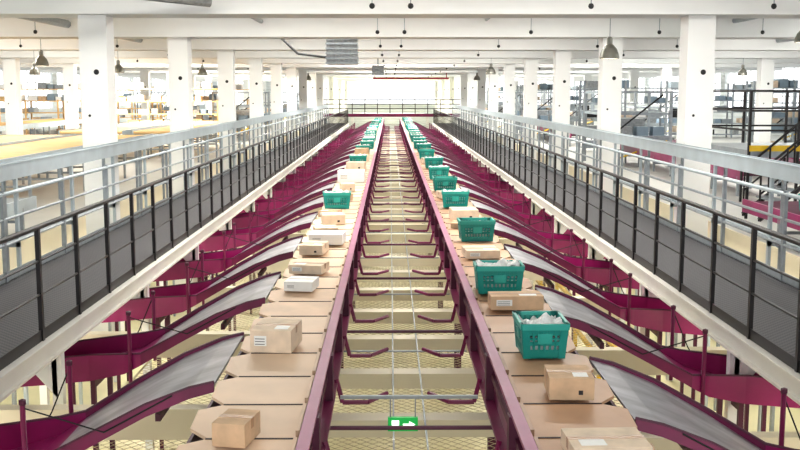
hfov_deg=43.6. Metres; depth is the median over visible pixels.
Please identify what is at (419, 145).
tote
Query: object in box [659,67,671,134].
concrete column
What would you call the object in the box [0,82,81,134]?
storage rack
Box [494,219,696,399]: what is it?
chute
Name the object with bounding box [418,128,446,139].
chute
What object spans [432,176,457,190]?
tote
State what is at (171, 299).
chute
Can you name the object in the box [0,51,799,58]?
ceiling beam
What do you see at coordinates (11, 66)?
concrete column
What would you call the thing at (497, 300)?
cardboard box
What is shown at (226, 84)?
concrete column
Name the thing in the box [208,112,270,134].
conveyor
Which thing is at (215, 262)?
chute
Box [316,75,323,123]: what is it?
concrete column
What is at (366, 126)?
chute
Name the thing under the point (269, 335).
cardboard box
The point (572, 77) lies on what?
concrete column
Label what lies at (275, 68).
concrete column
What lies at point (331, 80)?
concrete column
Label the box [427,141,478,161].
chute
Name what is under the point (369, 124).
chute
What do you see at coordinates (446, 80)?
concrete column
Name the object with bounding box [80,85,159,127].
storage rack
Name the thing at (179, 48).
concrete column
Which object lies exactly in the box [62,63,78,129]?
concrete column
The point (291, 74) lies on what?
concrete column
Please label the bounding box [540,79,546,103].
concrete column
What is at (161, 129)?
conveyor
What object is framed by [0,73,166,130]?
wall
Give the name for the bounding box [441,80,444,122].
concrete column
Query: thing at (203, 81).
ceiling beam
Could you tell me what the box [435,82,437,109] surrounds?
concrete column
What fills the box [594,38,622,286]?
concrete column
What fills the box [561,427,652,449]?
cardboard box
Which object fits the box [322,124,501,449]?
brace
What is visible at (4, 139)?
conveyor
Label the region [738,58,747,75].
pendant lamp
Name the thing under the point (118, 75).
ceiling beam
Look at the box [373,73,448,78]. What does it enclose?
beam
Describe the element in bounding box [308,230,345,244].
cardboard box
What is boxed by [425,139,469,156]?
chute
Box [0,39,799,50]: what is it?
ceiling beam
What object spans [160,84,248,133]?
storage rack
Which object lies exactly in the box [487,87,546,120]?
storage rack
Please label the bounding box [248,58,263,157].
concrete column
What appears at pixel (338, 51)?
ventilation unit
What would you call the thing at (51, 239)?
floor
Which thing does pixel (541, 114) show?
frame
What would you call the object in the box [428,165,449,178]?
tote
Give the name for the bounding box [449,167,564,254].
chute
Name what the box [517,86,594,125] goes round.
storage rack
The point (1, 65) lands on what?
ceiling beam
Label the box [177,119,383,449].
conveyor
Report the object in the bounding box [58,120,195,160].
conveyor
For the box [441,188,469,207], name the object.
tote
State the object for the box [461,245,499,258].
cardboard box
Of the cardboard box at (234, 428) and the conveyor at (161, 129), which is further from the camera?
the conveyor at (161, 129)
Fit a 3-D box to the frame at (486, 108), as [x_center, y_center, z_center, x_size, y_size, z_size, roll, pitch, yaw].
[7.769,-9.685,83.028,2.500,2.630,3.100,0,8,-1]
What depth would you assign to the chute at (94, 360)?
10.69 m
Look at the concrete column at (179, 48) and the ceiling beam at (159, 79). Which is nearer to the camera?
the concrete column at (179, 48)
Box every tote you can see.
[323,189,350,208]
[349,154,366,160]
[355,144,369,152]
[360,140,374,148]
[362,137,374,140]
[410,134,422,141]
[413,137,425,139]
[413,140,426,148]
[416,143,430,151]
[418,149,434,158]
[424,156,442,167]
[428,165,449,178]
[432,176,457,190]
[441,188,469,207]
[457,217,495,241]
[473,258,524,293]
[512,311,569,358]
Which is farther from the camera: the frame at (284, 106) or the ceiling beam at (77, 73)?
the frame at (284, 106)
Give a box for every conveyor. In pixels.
[0,118,81,134]
[0,134,75,177]
[0,134,152,198]
[6,196,36,230]
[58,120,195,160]
[132,120,242,161]
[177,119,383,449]
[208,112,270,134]
[399,119,654,449]
[537,126,591,146]
[620,144,780,195]
[672,140,799,183]
[742,199,799,247]
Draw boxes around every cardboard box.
[212,408,260,447]
[250,318,301,352]
[284,276,318,291]
[289,260,328,274]
[299,241,328,254]
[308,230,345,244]
[313,225,337,230]
[318,209,341,216]
[321,212,345,224]
[337,170,364,181]
[340,182,354,191]
[346,161,366,169]
[355,148,368,154]
[436,190,441,198]
[449,207,478,220]
[451,220,457,227]
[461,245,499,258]
[488,291,543,309]
[544,365,594,399]
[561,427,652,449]
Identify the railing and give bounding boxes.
[0,107,328,404]
[0,109,347,370]
[433,109,799,373]
[452,108,799,431]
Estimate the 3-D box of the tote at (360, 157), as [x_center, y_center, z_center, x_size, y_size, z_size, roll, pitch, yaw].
[-1.192,-1.866,28.490,0.504,0.328,0.404,0,8,-1]
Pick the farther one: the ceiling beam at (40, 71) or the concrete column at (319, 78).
the concrete column at (319, 78)
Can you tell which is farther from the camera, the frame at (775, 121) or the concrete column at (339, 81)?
the concrete column at (339, 81)
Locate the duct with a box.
[147,0,211,6]
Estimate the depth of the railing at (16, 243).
17.64 m
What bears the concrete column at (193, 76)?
on the floor at (33, 391)
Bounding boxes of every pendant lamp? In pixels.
[29,51,40,74]
[34,39,48,65]
[115,60,123,72]
[198,64,206,75]
[486,63,495,73]
[599,18,618,58]
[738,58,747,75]
[794,31,799,42]
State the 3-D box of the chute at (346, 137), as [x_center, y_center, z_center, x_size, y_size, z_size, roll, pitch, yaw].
[-3.594,-4.564,61.693,3.405,2.924,1.558,0,8,-1]
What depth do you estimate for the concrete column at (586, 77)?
75.82 m
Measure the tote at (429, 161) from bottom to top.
0.328 m
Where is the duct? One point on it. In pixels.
(205, 3)
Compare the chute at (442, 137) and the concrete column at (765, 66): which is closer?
the concrete column at (765, 66)
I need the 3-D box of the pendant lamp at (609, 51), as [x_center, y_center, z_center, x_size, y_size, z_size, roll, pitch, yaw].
[4.141,-4.044,19.683,0.390,1.520,0.390,0,8,-1]
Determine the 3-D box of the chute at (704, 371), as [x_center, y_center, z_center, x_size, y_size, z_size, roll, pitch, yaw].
[3.180,2.196,10.351,3.405,2.924,1.558,0,8,-1]
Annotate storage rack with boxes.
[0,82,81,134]
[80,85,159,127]
[116,81,218,142]
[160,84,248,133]
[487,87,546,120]
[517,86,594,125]
[519,83,597,133]
[578,80,677,147]
[671,84,755,137]
[744,79,799,142]
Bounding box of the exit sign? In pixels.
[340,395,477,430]
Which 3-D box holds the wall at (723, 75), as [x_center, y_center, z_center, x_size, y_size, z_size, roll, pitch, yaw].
[23.530,-6.818,62.129,0.300,7.300,125.500,0,8,-1]
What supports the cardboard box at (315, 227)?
on the conveyor at (294, 393)
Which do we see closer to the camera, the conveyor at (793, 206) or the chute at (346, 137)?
the conveyor at (793, 206)
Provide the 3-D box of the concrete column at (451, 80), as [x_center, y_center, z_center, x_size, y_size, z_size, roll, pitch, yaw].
[4.713,-10.559,90.545,0.500,7.300,0.506,0,8,-1]
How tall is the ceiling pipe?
0.257 m
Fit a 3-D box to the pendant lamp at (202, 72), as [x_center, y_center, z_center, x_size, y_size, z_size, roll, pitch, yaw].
[-7.798,-6.659,39.392,0.390,1.520,0.390,0,8,-1]
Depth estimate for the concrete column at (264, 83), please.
118.65 m
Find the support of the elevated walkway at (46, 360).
on the floor at (33, 391)
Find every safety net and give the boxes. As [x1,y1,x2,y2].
[86,229,623,449]
[493,218,616,378]
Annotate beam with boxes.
[0,0,799,17]
[0,18,799,38]
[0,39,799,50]
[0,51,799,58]
[0,58,799,63]
[0,64,799,67]
[0,68,782,70]
[40,71,738,72]
[77,73,678,74]
[118,75,678,76]
[121,76,656,77]
[150,78,628,78]
[159,79,597,79]
[196,80,597,80]
[203,81,583,81]
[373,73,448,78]
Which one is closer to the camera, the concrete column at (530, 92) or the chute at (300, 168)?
the chute at (300, 168)
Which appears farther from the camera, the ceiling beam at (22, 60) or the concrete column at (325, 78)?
the concrete column at (325, 78)
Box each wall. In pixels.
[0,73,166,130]
[196,82,581,129]
[594,73,790,135]
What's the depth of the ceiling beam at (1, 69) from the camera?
60.98 m
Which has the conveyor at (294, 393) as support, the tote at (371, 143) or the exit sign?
the tote at (371, 143)
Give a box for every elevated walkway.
[0,123,348,449]
[433,123,799,431]
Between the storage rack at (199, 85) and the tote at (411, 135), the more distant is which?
the storage rack at (199, 85)
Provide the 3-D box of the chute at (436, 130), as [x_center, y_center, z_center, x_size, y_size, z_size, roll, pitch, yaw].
[2.643,-4.853,63.886,3.405,2.924,1.558,0,8,-1]
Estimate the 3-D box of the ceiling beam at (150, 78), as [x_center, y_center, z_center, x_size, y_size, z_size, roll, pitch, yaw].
[-0.978,-14.667,97.273,48.000,0.910,1.000,0,8,-1]
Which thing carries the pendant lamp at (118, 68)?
hanging from the ceiling
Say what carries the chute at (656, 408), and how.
on the floor at (33, 391)
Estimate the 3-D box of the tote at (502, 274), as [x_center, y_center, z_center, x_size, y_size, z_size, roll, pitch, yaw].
[1.018,0.520,10.367,0.504,0.328,0.404,0,8,-1]
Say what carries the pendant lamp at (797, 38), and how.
hanging from the ceiling
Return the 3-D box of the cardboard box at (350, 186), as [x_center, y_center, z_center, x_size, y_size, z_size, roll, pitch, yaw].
[-1.109,-0.805,21.064,0.302,0.163,0.402,-1,8,-6]
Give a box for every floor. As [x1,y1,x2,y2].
[0,115,308,274]
[0,214,799,449]
[467,114,799,278]
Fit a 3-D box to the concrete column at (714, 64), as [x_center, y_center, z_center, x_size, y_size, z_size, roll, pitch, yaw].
[14.526,-4.886,47.452,0.500,7.300,0.506,0,8,-1]
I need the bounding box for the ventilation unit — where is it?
[281,39,383,74]
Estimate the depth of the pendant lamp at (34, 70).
35.34 m
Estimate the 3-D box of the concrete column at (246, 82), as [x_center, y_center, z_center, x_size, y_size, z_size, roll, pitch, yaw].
[-16.050,-12.427,104.737,0.500,7.300,0.506,0,8,-1]
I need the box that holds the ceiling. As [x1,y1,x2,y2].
[19,0,776,75]
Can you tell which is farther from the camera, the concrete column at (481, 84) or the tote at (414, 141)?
the concrete column at (481, 84)
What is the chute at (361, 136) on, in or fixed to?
on the floor at (33, 391)
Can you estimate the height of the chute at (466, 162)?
2.924 m
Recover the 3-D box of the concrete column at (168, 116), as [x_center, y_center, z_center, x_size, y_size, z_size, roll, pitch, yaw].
[-15.689,-7.689,68.749,0.500,7.300,0.506,0,8,-1]
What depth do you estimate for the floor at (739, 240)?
25.43 m
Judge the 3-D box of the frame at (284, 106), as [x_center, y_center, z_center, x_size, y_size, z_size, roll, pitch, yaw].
[-9.390,-9.141,78.892,2.500,2.630,3.100,0,8,-1]
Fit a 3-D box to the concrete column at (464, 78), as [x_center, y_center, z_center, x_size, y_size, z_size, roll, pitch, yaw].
[4.858,-8.664,76.150,0.500,7.300,0.506,0,8,-1]
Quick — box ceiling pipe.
[19,18,794,42]
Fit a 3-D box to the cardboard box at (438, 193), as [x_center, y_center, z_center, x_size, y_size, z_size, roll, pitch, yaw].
[0.955,-0.605,19.699,0.402,0.123,0.403,-2,8,-12]
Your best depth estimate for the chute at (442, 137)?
57.29 m
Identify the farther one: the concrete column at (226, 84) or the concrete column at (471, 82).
the concrete column at (471, 82)
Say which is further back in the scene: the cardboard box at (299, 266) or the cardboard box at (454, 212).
the cardboard box at (454, 212)
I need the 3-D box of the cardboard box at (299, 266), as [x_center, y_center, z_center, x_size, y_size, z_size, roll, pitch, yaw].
[-1.043,0.484,11.500,0.382,0.103,0.343,2,8,12]
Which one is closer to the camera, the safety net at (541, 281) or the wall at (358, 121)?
the safety net at (541, 281)
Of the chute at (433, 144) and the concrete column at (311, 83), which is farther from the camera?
the concrete column at (311, 83)
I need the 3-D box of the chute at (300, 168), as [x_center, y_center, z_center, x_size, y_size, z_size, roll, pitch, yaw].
[-3.355,-1.431,37.899,3.405,2.924,1.558,0,8,-1]
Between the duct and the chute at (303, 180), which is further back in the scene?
the chute at (303, 180)
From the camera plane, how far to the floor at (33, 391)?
16.86 m
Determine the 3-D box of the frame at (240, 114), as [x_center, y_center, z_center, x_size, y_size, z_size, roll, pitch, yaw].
[-8.642,-5.878,54.112,2.500,2.630,3.100,0,8,-1]
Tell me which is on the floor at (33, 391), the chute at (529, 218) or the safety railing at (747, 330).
the chute at (529, 218)
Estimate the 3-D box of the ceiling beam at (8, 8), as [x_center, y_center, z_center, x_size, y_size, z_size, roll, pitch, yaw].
[-0.184,-4.244,18.100,48.000,0.910,1.000,0,8,-1]
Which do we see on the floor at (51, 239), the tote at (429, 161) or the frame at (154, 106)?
the frame at (154, 106)
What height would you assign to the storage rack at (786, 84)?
3.179 m
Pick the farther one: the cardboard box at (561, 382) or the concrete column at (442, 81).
the concrete column at (442, 81)
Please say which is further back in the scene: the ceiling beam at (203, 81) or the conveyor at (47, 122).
the ceiling beam at (203, 81)
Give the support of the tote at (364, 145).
on the conveyor at (294, 393)
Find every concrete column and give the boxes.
[2,58,23,134]
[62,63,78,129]
[77,15,124,330]
[115,73,119,134]
[140,70,150,120]
[166,73,169,117]
[167,37,194,284]
[192,75,195,115]
[205,76,212,112]
[217,50,236,170]
[235,79,238,104]
[244,80,248,108]
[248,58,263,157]
[263,82,265,111]
[270,63,282,147]
[286,67,296,139]
[299,70,307,134]
[308,73,316,128]
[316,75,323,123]
[323,76,328,121]
[329,78,333,122]
[334,79,337,112]
[338,80,341,122]
[341,81,344,110]
[345,82,346,109]
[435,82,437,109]
[438,81,440,122]
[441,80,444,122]
[445,79,448,122]
[449,78,453,122]
[454,76,460,123]
[460,75,467,126]
[467,73,475,130]
[476,70,485,135]
[488,67,498,140]
[503,63,514,148]
[523,58,537,158]
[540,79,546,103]
[551,50,570,173]
[570,76,573,102]
[583,75,591,122]
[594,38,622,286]
[628,70,638,110]
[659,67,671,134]
[673,15,715,346]
[711,64,714,142]
[754,58,773,142]
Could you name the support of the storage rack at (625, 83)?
on the floor at (739, 240)
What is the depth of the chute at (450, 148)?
48.37 m
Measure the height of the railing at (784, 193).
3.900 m
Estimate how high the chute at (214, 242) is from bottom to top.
2.924 m
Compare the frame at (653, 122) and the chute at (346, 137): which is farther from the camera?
the chute at (346, 137)
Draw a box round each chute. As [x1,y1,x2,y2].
[0,332,243,449]
[21,271,280,449]
[73,235,302,449]
[115,211,317,389]
[156,196,323,330]
[189,182,335,313]
[211,173,336,278]
[256,164,345,199]
[272,158,349,188]
[285,152,353,232]
[296,148,354,171]
[305,140,360,160]
[305,144,358,165]
[318,135,364,151]
[318,137,362,155]
[323,133,364,148]
[328,131,365,144]
[332,129,366,141]
[335,128,366,139]
[338,124,369,135]
[338,126,368,137]
[416,125,443,135]
[416,126,446,137]
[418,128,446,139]
[418,129,450,142]
[420,131,453,145]
[421,133,458,148]
[422,136,463,152]
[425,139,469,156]
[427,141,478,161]
[431,145,478,166]
[434,149,487,172]
[436,154,498,180]
[443,160,511,189]
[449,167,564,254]
[451,174,586,280]
[459,185,612,291]
[470,199,638,340]
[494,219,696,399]
[504,244,766,431]
[535,284,799,427]
[589,356,799,449]
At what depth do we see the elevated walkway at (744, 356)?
13.38 m
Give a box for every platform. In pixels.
[323,99,459,128]
[711,90,799,221]
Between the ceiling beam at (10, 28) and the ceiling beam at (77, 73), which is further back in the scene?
the ceiling beam at (77, 73)
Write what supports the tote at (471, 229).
on the conveyor at (520, 411)
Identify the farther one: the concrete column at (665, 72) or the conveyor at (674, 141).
the concrete column at (665, 72)
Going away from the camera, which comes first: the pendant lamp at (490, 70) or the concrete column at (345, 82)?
the pendant lamp at (490, 70)
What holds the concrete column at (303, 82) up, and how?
on the floor at (33, 391)
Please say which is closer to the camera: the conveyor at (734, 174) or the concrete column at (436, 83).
the conveyor at (734, 174)
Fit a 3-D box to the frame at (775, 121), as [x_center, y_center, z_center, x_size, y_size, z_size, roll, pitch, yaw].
[19.687,-5.524,51.417,2.500,2.630,3.100,0,8,-1]
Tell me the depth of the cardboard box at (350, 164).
26.52 m
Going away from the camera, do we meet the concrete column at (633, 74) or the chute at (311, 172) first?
the chute at (311, 172)
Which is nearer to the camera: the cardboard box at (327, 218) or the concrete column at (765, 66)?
the cardboard box at (327, 218)
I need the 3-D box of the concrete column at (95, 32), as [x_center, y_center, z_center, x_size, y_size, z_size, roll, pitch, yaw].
[-5.514,-1.069,18.462,0.500,7.300,0.506,0,8,-1]
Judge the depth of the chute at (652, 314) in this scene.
12.83 m
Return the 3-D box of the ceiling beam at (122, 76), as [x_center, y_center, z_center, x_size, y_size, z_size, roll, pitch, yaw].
[-0.906,-13.720,90.075,48.000,0.910,1.000,0,8,-1]
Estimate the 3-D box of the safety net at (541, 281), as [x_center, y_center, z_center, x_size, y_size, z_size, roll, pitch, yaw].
[2.996,1.187,23.890,0.060,1.410,33.000,0,8,-1]
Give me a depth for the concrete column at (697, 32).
18.21 m
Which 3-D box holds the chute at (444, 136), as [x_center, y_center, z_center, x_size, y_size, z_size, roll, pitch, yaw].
[2.733,-3.678,54.963,3.405,2.924,1.558,0,8,-1]
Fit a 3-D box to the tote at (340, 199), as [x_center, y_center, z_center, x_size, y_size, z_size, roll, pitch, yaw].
[-1.127,-0.469,17.881,0.504,0.328,0.404,0,8,-3]
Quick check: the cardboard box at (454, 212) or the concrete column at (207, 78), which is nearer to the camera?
the cardboard box at (454, 212)
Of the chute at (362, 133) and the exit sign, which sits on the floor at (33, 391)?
the chute at (362, 133)
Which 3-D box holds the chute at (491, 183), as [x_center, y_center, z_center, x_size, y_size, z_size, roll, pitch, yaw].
[2.971,-0.545,31.170,3.405,2.924,1.558,0,8,-1]
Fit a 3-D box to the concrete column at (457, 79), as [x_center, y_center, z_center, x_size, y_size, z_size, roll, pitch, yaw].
[4.786,-9.611,83.347,0.500,7.300,0.506,0,8,-1]
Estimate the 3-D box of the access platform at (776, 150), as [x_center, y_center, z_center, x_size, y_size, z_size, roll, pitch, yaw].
[8.984,-1.574,21.458,4.056,2.620,4.271,0,8,-1]
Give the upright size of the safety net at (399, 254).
0.023 m
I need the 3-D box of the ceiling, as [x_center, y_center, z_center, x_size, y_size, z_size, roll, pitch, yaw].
[-1.818,-9.294,56.384,20.600,0.890,79.960,0,8,-1]
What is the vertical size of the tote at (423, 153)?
0.290 m
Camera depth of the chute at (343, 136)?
58.08 m
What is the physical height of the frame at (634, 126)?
2.630 m
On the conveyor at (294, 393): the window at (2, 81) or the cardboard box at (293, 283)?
the cardboard box at (293, 283)
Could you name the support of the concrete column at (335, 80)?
on the floor at (33, 391)
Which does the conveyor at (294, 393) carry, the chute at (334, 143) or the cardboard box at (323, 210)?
the cardboard box at (323, 210)
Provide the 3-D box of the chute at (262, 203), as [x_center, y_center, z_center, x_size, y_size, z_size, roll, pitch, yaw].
[-3.236,0.135,26.002,3.405,2.924,1.558,0,8,-1]
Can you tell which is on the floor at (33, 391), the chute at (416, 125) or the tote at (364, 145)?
the chute at (416, 125)
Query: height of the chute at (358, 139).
2.924 m
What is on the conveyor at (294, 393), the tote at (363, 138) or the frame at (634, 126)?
the tote at (363, 138)
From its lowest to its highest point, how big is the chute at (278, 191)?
2.924 m
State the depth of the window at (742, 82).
71.54 m
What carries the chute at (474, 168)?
on the floor at (33, 391)
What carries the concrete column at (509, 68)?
on the floor at (33, 391)
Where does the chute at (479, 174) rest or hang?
on the floor at (33, 391)
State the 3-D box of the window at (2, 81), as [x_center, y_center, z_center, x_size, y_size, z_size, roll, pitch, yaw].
[-24.753,-8.276,60.908,0.080,2.710,122.480,0,8,-1]
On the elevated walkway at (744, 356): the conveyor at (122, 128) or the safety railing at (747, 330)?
the safety railing at (747, 330)
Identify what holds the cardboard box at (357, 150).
on the conveyor at (294, 393)
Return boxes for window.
[0,71,165,108]
[196,82,582,104]
[595,68,799,109]
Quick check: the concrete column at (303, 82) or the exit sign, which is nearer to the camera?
the exit sign
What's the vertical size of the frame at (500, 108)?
2.630 m
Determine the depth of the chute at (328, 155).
43.24 m
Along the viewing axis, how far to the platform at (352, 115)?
79.50 m
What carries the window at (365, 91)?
in the wall at (358, 121)
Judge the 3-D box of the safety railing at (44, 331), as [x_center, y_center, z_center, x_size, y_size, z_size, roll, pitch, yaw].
[-3.727,-3.567,40.798,0.046,1.123,77.900,0,8,-1]
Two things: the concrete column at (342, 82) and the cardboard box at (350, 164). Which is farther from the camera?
the concrete column at (342, 82)
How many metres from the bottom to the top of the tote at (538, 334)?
0.291 m
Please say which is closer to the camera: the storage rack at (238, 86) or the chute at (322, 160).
the chute at (322, 160)
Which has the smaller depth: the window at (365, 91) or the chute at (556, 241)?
the chute at (556, 241)
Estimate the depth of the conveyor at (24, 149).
26.24 m
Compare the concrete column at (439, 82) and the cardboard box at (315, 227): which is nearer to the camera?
the cardboard box at (315, 227)
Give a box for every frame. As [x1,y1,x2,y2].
[0,131,799,449]
[136,92,166,120]
[212,92,266,140]
[236,92,270,137]
[263,92,298,124]
[485,97,502,121]
[486,92,519,129]
[515,92,552,139]
[570,92,597,124]
[583,91,672,166]
[621,92,677,134]
[747,92,798,141]
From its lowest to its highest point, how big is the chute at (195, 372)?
2.924 m
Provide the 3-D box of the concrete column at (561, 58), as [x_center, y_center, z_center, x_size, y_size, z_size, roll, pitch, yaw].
[5.291,-2.978,32.965,0.500,7.300,0.506,0,8,-1]
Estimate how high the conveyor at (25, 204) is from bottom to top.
0.670 m
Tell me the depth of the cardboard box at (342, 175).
22.99 m
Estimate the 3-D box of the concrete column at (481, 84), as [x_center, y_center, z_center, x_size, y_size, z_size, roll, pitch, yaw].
[5.002,-6.769,61.755,0.500,7.300,0.506,0,8,-1]
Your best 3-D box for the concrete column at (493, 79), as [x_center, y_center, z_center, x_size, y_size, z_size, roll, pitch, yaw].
[5.075,-5.821,54.557,0.500,7.300,0.506,0,8,-1]
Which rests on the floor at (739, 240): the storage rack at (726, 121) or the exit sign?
the storage rack at (726, 121)
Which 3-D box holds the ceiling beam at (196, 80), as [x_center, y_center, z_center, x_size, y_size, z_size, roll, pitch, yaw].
[-1.123,-16.562,111.668,48.000,0.910,1.000,0,8,-1]
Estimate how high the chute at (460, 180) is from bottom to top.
2.924 m
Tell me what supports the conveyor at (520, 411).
on the floor at (33, 391)
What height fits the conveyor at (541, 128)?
0.650 m
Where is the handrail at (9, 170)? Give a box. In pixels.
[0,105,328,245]
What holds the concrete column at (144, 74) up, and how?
on the floor at (33, 391)
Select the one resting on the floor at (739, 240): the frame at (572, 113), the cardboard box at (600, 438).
the frame at (572, 113)
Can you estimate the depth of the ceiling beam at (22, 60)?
46.52 m
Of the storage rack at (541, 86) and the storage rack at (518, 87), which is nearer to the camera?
the storage rack at (541, 86)
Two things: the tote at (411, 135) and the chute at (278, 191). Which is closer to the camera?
the chute at (278, 191)
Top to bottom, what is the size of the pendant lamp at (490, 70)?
1.520 m
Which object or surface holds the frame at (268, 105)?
on the floor at (51, 239)
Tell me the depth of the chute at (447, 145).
51.34 m
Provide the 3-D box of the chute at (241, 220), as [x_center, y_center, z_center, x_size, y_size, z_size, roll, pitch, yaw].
[-3.206,0.527,23.028,3.405,2.924,1.558,0,8,-1]
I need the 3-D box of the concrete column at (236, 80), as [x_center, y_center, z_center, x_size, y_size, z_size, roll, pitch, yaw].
[-15.978,-11.480,97.539,0.500,7.300,0.506,0,8,-1]
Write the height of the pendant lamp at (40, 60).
1.520 m
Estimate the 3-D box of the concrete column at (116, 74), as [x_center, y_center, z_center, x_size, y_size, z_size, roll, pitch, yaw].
[-15.544,-5.794,54.354,0.500,7.300,0.506,0,8,-1]
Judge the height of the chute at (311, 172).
2.924 m
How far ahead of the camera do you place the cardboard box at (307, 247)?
12.69 m
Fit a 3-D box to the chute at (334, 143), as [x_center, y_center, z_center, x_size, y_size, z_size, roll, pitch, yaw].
[-3.534,-3.781,55.744,3.405,2.924,1.558,0,8,-1]
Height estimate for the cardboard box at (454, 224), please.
0.083 m
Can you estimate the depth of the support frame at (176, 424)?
11.98 m

